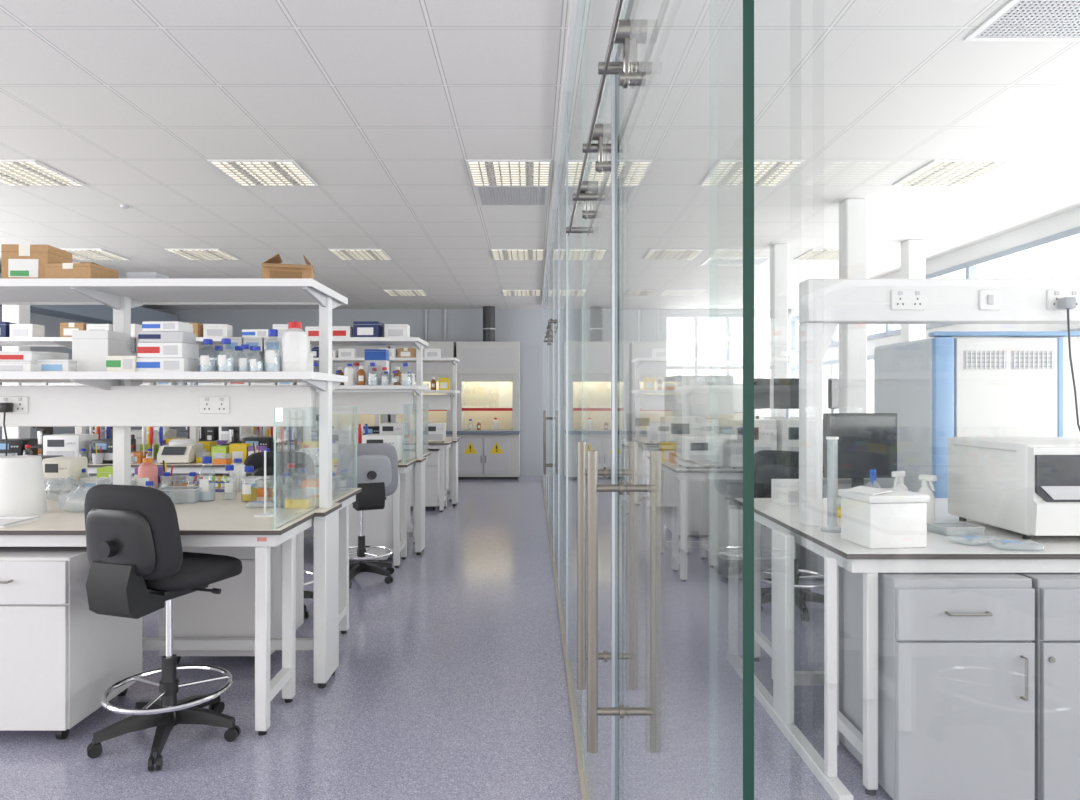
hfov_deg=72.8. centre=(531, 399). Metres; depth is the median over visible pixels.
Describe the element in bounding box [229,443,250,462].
storage box
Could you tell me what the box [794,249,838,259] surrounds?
recessed light
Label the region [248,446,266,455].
glove box
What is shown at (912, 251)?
column
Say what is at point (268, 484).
tip box
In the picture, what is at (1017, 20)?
ceiling vent
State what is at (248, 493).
bottle
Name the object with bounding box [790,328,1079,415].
window
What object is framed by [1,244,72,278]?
cardboard box
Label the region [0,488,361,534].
countertop
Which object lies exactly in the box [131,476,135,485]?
storage box
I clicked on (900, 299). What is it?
power socket
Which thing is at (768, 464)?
stool
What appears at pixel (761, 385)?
computer monitor
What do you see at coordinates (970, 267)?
window
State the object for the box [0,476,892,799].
floor
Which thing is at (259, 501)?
packet
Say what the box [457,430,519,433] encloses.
countertop
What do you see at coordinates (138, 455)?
storage box
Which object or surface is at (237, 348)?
bottle
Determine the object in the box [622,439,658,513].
lab bench
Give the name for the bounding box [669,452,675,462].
storage box
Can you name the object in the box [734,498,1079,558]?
countertop
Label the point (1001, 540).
packet
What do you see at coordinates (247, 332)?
glove box
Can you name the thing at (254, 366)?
bottle
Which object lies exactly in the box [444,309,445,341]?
pipe
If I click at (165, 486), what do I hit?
plastic tray
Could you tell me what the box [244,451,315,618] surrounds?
stool
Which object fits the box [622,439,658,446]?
countertop
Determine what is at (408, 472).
base cabinet
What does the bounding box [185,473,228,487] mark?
test tube rack
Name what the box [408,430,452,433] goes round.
countertop
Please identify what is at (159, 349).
glove box
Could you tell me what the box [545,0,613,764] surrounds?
glass panel
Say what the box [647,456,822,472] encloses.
countertop
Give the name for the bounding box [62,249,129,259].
recessed light
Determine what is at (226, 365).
bottle
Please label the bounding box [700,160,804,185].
recessed light
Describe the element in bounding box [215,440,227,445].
glove box
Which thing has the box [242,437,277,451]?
instrument
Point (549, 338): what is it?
door
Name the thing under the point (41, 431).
microscope
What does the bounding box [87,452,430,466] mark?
countertop
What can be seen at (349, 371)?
plastic bottle
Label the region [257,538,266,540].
sticker
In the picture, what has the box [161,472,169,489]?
bottle
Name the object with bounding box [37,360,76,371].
storage box
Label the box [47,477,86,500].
plastic bag
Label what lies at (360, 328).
storage box
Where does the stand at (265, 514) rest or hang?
on the lab bench at (226, 520)
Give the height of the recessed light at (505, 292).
0.016 m
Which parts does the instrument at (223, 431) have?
door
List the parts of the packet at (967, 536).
printed panel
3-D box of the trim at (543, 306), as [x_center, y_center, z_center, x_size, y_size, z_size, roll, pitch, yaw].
[0.192,-0.128,8.325,0.020,3.013,8.870,0,0,0]
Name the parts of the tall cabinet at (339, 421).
panel, panel, panel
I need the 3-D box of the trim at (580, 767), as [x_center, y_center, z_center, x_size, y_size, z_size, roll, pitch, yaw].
[0.192,1.390,7.000,0.036,0.020,11.600,0,0,0]
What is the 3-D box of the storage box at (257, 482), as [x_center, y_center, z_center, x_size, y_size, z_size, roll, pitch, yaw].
[-1.633,0.495,4.323,0.132,0.080,0.123,0,0,1]
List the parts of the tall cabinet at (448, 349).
panel, panel, panel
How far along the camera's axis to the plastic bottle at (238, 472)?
4.28 m
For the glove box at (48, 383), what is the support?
on the gantry at (344, 402)
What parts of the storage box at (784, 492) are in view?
printed panel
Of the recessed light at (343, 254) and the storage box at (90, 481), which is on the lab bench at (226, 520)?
the storage box at (90, 481)
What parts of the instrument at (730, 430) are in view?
door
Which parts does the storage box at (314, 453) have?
printed panel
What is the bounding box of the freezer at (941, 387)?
[874,331,1079,497]
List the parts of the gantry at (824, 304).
post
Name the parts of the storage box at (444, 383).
printed panel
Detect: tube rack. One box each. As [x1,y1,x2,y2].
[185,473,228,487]
[189,476,229,491]
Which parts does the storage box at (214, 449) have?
printed panel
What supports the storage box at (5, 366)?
on the gantry at (116, 400)
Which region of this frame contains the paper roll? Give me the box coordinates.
[0,455,46,515]
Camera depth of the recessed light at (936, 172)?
5.33 m
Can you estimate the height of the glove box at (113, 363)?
0.075 m
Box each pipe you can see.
[425,309,426,341]
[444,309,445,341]
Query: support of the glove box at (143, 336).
on the glove box at (159, 349)
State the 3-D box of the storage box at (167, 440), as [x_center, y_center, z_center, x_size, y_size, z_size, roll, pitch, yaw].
[-3.455,0.455,7.133,0.142,0.160,0.143,0,0,5]
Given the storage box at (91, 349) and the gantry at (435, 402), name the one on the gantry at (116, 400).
the storage box at (91, 349)
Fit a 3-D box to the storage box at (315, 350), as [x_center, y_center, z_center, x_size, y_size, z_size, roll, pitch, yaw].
[-2.855,-0.612,9.539,0.222,0.140,0.203,0,0,-7]
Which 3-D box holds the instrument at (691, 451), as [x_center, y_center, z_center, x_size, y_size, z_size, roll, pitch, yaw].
[1.330,0.415,5.829,0.300,0.240,0.306,0,0,-2]
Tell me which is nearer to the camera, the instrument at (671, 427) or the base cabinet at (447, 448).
the instrument at (671, 427)
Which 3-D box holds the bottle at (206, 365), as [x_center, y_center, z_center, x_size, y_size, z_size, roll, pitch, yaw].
[-1.503,-0.204,3.399,0.072,0.155,0.072,0,0,5]
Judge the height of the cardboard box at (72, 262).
0.161 m
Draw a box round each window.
[665,314,790,415]
[790,226,1079,353]
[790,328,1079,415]
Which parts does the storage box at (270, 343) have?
printed panel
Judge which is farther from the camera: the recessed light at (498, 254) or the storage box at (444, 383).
the storage box at (444, 383)
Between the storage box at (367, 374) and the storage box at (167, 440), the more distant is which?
the storage box at (167, 440)
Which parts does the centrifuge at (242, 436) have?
lid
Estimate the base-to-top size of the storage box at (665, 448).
0.160 m
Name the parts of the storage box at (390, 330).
printed panel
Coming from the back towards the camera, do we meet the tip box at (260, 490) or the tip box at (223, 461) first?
the tip box at (223, 461)
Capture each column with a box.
[2,305,29,438]
[770,244,787,415]
[839,199,866,412]
[900,239,924,342]
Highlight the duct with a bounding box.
[482,306,495,341]
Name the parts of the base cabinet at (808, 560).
door, drawer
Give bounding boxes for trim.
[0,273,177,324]
[541,0,577,305]
[542,92,566,659]
[542,479,585,799]
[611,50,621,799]
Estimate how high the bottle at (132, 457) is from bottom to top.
0.160 m
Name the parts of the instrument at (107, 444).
door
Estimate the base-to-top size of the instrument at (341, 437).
0.240 m
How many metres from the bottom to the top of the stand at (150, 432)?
0.330 m
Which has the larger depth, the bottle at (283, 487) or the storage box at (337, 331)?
the storage box at (337, 331)
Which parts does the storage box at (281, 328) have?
printed panel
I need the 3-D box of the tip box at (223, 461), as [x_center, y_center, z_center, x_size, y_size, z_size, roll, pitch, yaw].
[-2.588,0.490,6.119,0.120,0.090,0.086,0,0,4]
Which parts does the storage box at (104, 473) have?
printed panel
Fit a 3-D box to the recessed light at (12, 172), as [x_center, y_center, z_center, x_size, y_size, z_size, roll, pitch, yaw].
[-3.760,-1.662,5.390,0.592,0.016,0.592,0,0,0]
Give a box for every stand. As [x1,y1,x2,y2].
[89,427,109,438]
[142,427,162,462]
[251,427,262,435]
[254,451,276,516]
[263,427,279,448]
[273,427,291,451]
[349,424,367,444]
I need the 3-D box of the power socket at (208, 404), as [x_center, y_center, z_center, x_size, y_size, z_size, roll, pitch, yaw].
[-1.548,0.025,3.574,0.146,0.086,0.012,0,0,0]
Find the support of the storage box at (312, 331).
on the gantry at (344, 402)
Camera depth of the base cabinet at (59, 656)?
2.96 m
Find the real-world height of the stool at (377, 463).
1.075 m
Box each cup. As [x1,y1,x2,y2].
[92,453,103,463]
[332,475,341,491]
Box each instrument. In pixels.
[0,438,37,456]
[38,455,62,459]
[42,456,86,492]
[43,434,97,460]
[91,438,135,461]
[131,430,157,450]
[207,427,218,440]
[219,427,251,439]
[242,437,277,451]
[284,427,293,440]
[332,430,355,452]
[362,434,402,460]
[363,426,379,434]
[380,423,407,440]
[423,423,445,442]
[626,413,660,444]
[660,416,704,441]
[676,436,722,468]
[719,419,776,468]
[761,416,798,418]
[769,419,822,468]
[948,437,1079,538]
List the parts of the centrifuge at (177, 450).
control panel, lid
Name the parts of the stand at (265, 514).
rod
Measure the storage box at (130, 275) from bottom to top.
0.060 m
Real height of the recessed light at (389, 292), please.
0.016 m
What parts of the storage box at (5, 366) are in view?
printed panel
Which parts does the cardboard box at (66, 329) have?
printed panel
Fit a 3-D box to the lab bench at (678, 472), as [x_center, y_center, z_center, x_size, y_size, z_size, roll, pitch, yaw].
[2.750,0.968,6.320,3.300,0.865,1.440,0,0,0]
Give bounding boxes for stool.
[84,484,241,770]
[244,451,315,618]
[336,443,397,587]
[754,450,823,621]
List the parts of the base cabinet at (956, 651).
drawer, door, drawer handle, door handle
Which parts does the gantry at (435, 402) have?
shelf, post, shelf, post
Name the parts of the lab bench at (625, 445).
leg, leg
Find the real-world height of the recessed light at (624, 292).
0.016 m
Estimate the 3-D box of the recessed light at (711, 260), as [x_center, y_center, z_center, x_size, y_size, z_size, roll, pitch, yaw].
[2.450,-1.666,8.800,0.750,0.008,0.500,0,0,0]
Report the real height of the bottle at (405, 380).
0.200 m
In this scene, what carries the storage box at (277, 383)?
on the gantry at (344, 402)
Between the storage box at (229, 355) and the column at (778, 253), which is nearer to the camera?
the storage box at (229, 355)
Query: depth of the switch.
3.07 m
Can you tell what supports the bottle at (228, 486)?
on the lab bench at (226, 520)
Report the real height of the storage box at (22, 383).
0.120 m
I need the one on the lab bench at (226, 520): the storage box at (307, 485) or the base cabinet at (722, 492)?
the storage box at (307, 485)
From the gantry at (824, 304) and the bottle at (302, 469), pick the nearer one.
the gantry at (824, 304)
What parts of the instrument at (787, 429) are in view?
door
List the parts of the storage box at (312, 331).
printed panel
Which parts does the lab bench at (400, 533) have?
leg, cross rail, leg, leg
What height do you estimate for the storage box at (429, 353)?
0.120 m
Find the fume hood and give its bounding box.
[456,342,519,479]
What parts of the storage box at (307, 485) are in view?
printed panel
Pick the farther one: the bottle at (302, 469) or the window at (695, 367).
the window at (695, 367)
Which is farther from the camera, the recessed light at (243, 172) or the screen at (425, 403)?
the screen at (425, 403)
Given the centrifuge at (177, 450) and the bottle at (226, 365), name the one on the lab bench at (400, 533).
the centrifuge at (177, 450)
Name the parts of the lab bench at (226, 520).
rail, leg, cross rail, leg, cross rail, leg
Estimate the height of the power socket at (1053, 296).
0.086 m
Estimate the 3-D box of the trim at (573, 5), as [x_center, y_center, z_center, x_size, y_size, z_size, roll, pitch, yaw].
[0.192,-1.653,6.850,0.060,0.035,11.900,0,0,0]
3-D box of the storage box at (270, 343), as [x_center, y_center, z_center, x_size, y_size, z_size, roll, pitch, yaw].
[-1.325,-0.285,3.812,0.097,0.075,0.123,0,0,0]
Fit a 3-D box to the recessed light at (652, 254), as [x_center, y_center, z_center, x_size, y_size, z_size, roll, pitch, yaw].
[1.600,-1.662,8.390,0.592,0.016,0.592,0,0,0]
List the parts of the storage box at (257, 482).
printed panel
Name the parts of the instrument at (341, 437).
door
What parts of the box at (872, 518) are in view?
lid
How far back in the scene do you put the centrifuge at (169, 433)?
9.33 m
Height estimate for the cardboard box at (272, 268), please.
0.135 m
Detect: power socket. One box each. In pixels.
[0,396,28,413]
[200,396,229,413]
[891,290,925,309]
[1047,290,1079,309]
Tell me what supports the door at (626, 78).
in the glass panel
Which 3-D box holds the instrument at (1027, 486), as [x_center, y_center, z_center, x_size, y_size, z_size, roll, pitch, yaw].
[2.183,0.350,3.015,0.634,0.370,0.590,0,0,0]
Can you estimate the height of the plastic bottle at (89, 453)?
0.190 m
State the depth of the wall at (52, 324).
10.72 m
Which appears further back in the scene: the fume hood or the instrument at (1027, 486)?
the fume hood
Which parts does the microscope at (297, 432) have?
arm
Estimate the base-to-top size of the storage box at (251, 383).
0.120 m
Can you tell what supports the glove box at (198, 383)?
on the gantry at (344, 402)
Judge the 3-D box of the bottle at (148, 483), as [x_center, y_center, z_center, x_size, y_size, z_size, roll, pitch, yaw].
[-1.907,0.470,3.655,0.064,0.130,0.064,0,0,5]
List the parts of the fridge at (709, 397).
door, freezer door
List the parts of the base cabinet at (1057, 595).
drawer, door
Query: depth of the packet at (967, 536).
2.74 m
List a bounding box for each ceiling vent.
[474,186,548,205]
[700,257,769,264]
[964,0,1079,40]
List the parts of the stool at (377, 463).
leg, leg, backrest, leg, leg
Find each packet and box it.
[247,500,278,507]
[951,533,996,544]
[991,539,1044,550]
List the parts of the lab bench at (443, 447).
rail, leg, leg, leg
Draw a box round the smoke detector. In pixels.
[120,205,129,208]
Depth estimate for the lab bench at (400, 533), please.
6.11 m
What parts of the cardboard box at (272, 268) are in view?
printed panel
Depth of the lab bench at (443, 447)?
9.16 m
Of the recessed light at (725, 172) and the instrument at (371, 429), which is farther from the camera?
the instrument at (371, 429)
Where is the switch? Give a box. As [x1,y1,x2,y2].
[987,295,993,304]
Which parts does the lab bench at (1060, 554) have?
leg, cross rail, leg, leg, cross rail, leg, rail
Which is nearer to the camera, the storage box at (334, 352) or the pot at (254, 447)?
the pot at (254, 447)
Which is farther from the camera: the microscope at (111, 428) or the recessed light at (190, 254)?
the recessed light at (190, 254)
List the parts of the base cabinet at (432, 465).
door, drawer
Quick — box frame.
[727,505,852,799]
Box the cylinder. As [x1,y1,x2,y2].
[824,436,840,527]
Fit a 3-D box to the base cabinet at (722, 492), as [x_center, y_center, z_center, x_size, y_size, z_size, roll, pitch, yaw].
[1.738,1.008,5.925,0.475,0.785,0.610,0,0,0]
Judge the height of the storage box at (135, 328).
0.120 m
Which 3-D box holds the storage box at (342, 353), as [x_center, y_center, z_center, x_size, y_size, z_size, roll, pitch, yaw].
[-2.395,-0.602,9.507,0.202,0.120,0.163,0,0,-5]
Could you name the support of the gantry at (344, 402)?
on the floor
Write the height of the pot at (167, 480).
0.180 m
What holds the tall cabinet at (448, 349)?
on the floor
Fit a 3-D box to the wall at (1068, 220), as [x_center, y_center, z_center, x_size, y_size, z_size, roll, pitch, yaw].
[4.810,-0.135,5.250,0.120,3.070,16.500,0,0,0]
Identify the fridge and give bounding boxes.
[664,376,732,536]
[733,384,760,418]
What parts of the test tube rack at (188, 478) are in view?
drawer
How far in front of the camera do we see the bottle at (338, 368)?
6.56 m
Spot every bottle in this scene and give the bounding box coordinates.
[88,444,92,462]
[131,445,134,463]
[138,458,157,488]
[145,481,153,485]
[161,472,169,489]
[186,472,195,494]
[198,456,215,500]
[200,339,215,371]
[213,346,223,371]
[218,338,233,371]
[222,465,233,492]
[229,458,245,491]
[233,346,245,371]
[238,344,251,371]
[241,466,256,500]
[250,346,263,371]
[264,329,281,371]
[280,472,289,495]
[282,322,307,371]
[285,463,296,490]
[297,468,305,489]
[332,440,337,457]
[336,367,343,384]
[340,469,348,486]
[344,364,354,384]
[353,363,359,384]
[357,366,365,384]
[368,362,376,384]
[372,368,378,384]
[381,367,387,384]
[394,367,401,384]
[401,363,409,384]
[431,377,435,389]
[477,421,480,429]
[493,418,498,429]
[869,469,876,483]
[892,471,907,490]
[917,474,936,525]
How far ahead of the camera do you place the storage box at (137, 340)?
3.75 m
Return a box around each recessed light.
[0,160,84,185]
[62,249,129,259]
[165,249,239,259]
[207,160,316,185]
[328,249,391,259]
[383,290,427,295]
[466,160,551,185]
[491,249,543,259]
[502,290,540,295]
[622,290,656,295]
[642,249,703,259]
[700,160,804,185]
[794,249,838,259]
[892,160,1018,185]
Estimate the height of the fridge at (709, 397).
1.650 m
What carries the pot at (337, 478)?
on the lab bench at (226, 520)
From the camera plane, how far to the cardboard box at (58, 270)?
3.36 m
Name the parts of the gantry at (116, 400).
post, shelf, shelf, post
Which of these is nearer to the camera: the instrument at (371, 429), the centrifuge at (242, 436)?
the centrifuge at (242, 436)
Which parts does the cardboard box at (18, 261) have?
printed panel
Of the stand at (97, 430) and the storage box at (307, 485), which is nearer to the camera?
the storage box at (307, 485)
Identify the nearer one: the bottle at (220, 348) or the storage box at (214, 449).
the bottle at (220, 348)
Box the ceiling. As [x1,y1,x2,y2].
[0,0,1079,308]
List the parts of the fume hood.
panel, door, sash handle, panel, door, panel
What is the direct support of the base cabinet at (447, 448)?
on the floor
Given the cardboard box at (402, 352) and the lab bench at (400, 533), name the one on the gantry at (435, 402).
the cardboard box at (402, 352)
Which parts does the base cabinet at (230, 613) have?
door, drawer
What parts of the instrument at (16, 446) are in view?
door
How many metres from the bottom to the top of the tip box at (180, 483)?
0.090 m
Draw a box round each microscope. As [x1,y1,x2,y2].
[31,427,52,454]
[110,427,112,437]
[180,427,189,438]
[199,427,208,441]
[221,427,239,444]
[286,427,302,450]
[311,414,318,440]
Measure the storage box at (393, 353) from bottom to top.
0.120 m
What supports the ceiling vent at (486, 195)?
in the ceiling
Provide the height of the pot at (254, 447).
0.180 m
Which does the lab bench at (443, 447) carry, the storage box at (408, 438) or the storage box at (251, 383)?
the storage box at (408, 438)
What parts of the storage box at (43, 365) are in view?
printed panel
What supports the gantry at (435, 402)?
on the floor
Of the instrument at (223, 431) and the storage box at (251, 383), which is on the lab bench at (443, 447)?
the instrument at (223, 431)
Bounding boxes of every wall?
[0,307,141,475]
[152,309,789,475]
[790,208,1079,365]
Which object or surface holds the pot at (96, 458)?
on the lab bench at (400, 533)
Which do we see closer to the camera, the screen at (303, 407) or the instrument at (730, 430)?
the screen at (303, 407)
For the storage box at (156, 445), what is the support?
on the lab bench at (400, 533)
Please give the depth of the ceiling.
4.48 m
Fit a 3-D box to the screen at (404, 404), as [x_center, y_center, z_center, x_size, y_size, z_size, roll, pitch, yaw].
[-1.063,0.285,6.455,0.008,0.500,0.730,0,0,0]
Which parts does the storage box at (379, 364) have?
printed panel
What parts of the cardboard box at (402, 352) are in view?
printed panel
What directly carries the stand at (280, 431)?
on the lab bench at (400, 533)
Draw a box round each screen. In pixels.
[274,407,316,528]
[334,406,356,499]
[404,404,415,463]
[425,403,427,453]
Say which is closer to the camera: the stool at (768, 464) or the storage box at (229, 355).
the storage box at (229, 355)
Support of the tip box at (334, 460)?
on the lab bench at (400, 533)
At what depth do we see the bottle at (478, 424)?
13.09 m
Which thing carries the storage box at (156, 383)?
on the gantry at (344, 402)
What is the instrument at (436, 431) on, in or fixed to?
on the lab bench at (443, 447)
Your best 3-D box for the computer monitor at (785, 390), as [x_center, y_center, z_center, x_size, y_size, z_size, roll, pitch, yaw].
[2.200,0.175,6.300,0.240,0.720,0.200,0,0,11]
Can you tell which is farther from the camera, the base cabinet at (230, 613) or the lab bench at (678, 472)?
the lab bench at (678, 472)
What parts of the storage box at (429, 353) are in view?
printed panel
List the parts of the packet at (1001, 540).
printed panel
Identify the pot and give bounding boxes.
[92,443,103,463]
[159,460,175,491]
[251,443,259,453]
[332,462,341,491]
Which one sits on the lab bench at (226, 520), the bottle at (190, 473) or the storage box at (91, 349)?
the bottle at (190, 473)
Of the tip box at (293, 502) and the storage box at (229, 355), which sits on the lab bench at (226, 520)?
the tip box at (293, 502)
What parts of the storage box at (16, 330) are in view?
printed panel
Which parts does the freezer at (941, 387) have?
panel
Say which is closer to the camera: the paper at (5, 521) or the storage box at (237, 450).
the paper at (5, 521)
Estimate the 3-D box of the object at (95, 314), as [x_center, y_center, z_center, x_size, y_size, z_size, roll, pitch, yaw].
[-6.750,-1.385,10.925,0.500,0.330,5.050,0,0,0]
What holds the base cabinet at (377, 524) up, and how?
on the floor
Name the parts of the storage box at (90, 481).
printed panel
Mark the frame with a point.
(780, 707)
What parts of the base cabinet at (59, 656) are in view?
drawer handle, drawer, door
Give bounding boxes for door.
[543,329,550,535]
[544,316,552,550]
[577,77,637,799]
[587,0,753,799]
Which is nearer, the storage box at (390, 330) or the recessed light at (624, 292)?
the storage box at (390, 330)
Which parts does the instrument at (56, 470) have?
door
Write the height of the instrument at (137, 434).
0.240 m
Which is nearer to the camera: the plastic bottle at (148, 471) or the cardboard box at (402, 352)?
the plastic bottle at (148, 471)
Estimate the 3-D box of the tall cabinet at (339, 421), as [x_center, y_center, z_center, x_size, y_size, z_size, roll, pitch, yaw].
[-3.070,0.190,13.108,1.100,2.420,0.664,0,0,0]
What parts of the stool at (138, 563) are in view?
leg, backrest, leg, leg, seat, leg, leg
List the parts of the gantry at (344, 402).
post, post, shelf, shelf, post, post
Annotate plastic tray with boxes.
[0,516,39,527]
[158,486,199,490]
[927,522,984,528]
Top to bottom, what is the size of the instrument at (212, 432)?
0.200 m
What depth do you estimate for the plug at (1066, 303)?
3.04 m
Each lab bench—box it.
[0,488,361,735]
[87,437,459,511]
[87,452,430,567]
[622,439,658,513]
[647,456,868,581]
[734,498,1079,795]
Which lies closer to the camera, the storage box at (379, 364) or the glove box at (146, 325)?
the glove box at (146, 325)
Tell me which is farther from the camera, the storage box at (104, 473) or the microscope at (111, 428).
the microscope at (111, 428)
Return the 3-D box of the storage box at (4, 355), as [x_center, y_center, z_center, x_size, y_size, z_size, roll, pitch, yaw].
[-2.380,-0.201,3.420,0.182,0.045,0.153,0,0,-2]
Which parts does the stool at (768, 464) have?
leg, leg, backrest, leg, leg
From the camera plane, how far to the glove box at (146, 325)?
3.36 m
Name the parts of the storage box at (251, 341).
printed panel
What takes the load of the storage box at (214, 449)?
on the lab bench at (400, 533)
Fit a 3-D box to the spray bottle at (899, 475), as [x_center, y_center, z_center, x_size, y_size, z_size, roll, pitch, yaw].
[1.655,0.427,3.299,0.078,0.215,0.078,0,0,12]
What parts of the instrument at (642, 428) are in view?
door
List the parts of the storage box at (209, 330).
printed panel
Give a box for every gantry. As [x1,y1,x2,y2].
[0,279,347,687]
[0,337,428,554]
[146,358,459,505]
[799,279,1079,525]
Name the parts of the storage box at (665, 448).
printed panel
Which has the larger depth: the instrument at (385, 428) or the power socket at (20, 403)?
the instrument at (385, 428)
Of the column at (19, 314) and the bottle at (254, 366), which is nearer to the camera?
the bottle at (254, 366)
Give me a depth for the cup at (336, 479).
4.29 m
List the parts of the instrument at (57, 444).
door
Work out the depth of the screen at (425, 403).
7.48 m
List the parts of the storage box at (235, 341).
printed panel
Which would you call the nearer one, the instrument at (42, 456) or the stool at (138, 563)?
the stool at (138, 563)
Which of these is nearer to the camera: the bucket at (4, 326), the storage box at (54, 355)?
the storage box at (54, 355)
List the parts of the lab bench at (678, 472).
leg, leg, cross rail, leg, rail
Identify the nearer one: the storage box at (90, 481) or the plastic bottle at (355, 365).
the storage box at (90, 481)
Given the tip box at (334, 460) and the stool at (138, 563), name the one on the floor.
the stool at (138, 563)
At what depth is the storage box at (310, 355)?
3.82 m
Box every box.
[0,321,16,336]
[0,351,50,361]
[0,361,37,371]
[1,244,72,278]
[9,324,44,336]
[22,383,47,384]
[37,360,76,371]
[44,352,67,359]
[45,263,117,278]
[48,383,75,384]
[60,323,86,336]
[71,330,126,371]
[72,262,103,266]
[79,476,100,491]
[86,324,112,330]
[96,466,112,483]
[106,356,137,371]
[127,272,168,278]
[131,324,141,336]
[131,337,136,352]
[131,451,147,462]
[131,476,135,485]
[134,466,163,489]
[136,337,140,351]
[136,358,197,371]
[137,342,196,358]
[138,331,195,343]
[140,443,158,459]
[142,321,192,332]
[156,383,176,384]
[166,438,187,443]
[174,475,199,491]
[189,323,202,336]
[195,441,216,455]
[196,452,201,462]
[198,383,226,384]
[203,324,232,336]
[211,446,228,462]
[213,453,230,464]
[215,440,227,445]
[219,352,264,371]
[223,337,243,351]
[227,383,250,384]
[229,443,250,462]
[240,476,269,491]
[242,329,268,336]
[243,337,264,352]
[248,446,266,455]
[251,383,276,384]
[257,479,280,496]
[262,253,313,278]
[262,476,284,486]
[264,337,281,351]
[265,352,312,371]
[273,324,301,336]
[277,383,295,384]
[285,489,313,508]
[299,448,318,462]
[301,441,318,447]
[301,479,333,496]
[305,326,318,336]
[311,347,318,357]
[332,326,352,336]
[332,350,337,357]
[332,453,338,463]
[338,349,355,357]
[353,321,383,336]
[364,349,389,360]
[365,360,389,373]
[366,373,388,384]
[384,324,409,336]
[386,349,397,357]
[390,373,414,384]
[398,348,415,357]
[403,435,413,441]
[425,349,440,357]
[439,378,449,389]
[659,442,675,460]
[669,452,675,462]
[771,479,798,505]
[833,506,840,517]
[838,486,929,548]
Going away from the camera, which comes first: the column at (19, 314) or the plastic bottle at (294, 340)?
the plastic bottle at (294, 340)
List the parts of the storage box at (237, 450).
printed panel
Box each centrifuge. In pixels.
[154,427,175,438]
[157,439,202,463]
[226,434,257,445]
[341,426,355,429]
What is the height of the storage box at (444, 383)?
0.160 m
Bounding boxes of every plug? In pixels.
[0,403,12,455]
[1058,297,1079,431]
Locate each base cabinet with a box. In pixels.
[0,547,141,738]
[159,531,303,663]
[317,476,392,561]
[403,449,439,510]
[407,470,409,530]
[447,448,448,495]
[709,479,771,579]
[796,479,873,579]
[839,566,1034,799]
[1016,573,1079,799]
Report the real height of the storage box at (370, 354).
0.100 m
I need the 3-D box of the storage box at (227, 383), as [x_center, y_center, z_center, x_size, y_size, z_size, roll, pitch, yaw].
[-2.553,-0.177,6.420,0.182,0.100,0.153,0,0,-4]
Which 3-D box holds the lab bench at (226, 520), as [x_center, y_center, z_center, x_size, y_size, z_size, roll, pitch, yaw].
[-3.312,0.968,3.740,4.645,0.865,1.440,0,0,0]
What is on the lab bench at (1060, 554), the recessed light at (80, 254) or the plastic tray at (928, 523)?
the plastic tray at (928, 523)
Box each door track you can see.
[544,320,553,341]
[566,0,638,235]
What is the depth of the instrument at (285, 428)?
9.20 m
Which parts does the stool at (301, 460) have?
backrest, leg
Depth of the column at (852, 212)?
6.06 m
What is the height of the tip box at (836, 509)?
0.090 m
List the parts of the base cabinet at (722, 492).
drawer, door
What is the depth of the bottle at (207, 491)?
3.87 m
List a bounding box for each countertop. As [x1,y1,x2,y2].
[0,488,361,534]
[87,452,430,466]
[176,437,459,444]
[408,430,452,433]
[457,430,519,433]
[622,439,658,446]
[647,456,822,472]
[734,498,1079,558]
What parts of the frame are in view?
floor rail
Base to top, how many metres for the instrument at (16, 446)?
0.200 m
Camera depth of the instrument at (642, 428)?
8.66 m
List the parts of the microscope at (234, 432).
arm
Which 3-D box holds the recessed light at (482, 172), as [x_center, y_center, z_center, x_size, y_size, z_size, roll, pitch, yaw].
[-0.160,-1.662,5.390,0.592,0.016,0.592,0,0,0]
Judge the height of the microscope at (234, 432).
0.393 m
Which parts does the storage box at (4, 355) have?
printed panel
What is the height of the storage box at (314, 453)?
0.120 m
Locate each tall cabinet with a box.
[332,346,390,429]
[390,342,455,436]
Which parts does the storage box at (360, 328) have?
printed panel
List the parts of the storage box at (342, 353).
printed panel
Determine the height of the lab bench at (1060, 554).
0.865 m
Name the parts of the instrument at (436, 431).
door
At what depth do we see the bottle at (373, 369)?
6.57 m
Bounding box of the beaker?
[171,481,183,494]
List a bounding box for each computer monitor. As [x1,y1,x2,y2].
[754,378,769,418]
[773,378,798,418]
[823,413,896,505]
[828,378,838,412]
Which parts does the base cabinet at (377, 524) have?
door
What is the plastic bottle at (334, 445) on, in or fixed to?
on the lab bench at (400, 533)
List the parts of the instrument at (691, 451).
door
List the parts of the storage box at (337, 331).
printed panel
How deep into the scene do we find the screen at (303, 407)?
3.03 m
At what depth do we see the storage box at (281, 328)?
6.40 m
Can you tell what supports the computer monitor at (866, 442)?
on the lab bench at (1060, 554)
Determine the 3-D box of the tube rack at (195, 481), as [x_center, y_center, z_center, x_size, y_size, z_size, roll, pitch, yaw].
[-1.886,0.490,4.319,0.227,0.090,0.090,0,0,3]
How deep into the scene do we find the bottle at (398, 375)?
6.55 m
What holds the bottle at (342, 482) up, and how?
on the lab bench at (226, 520)

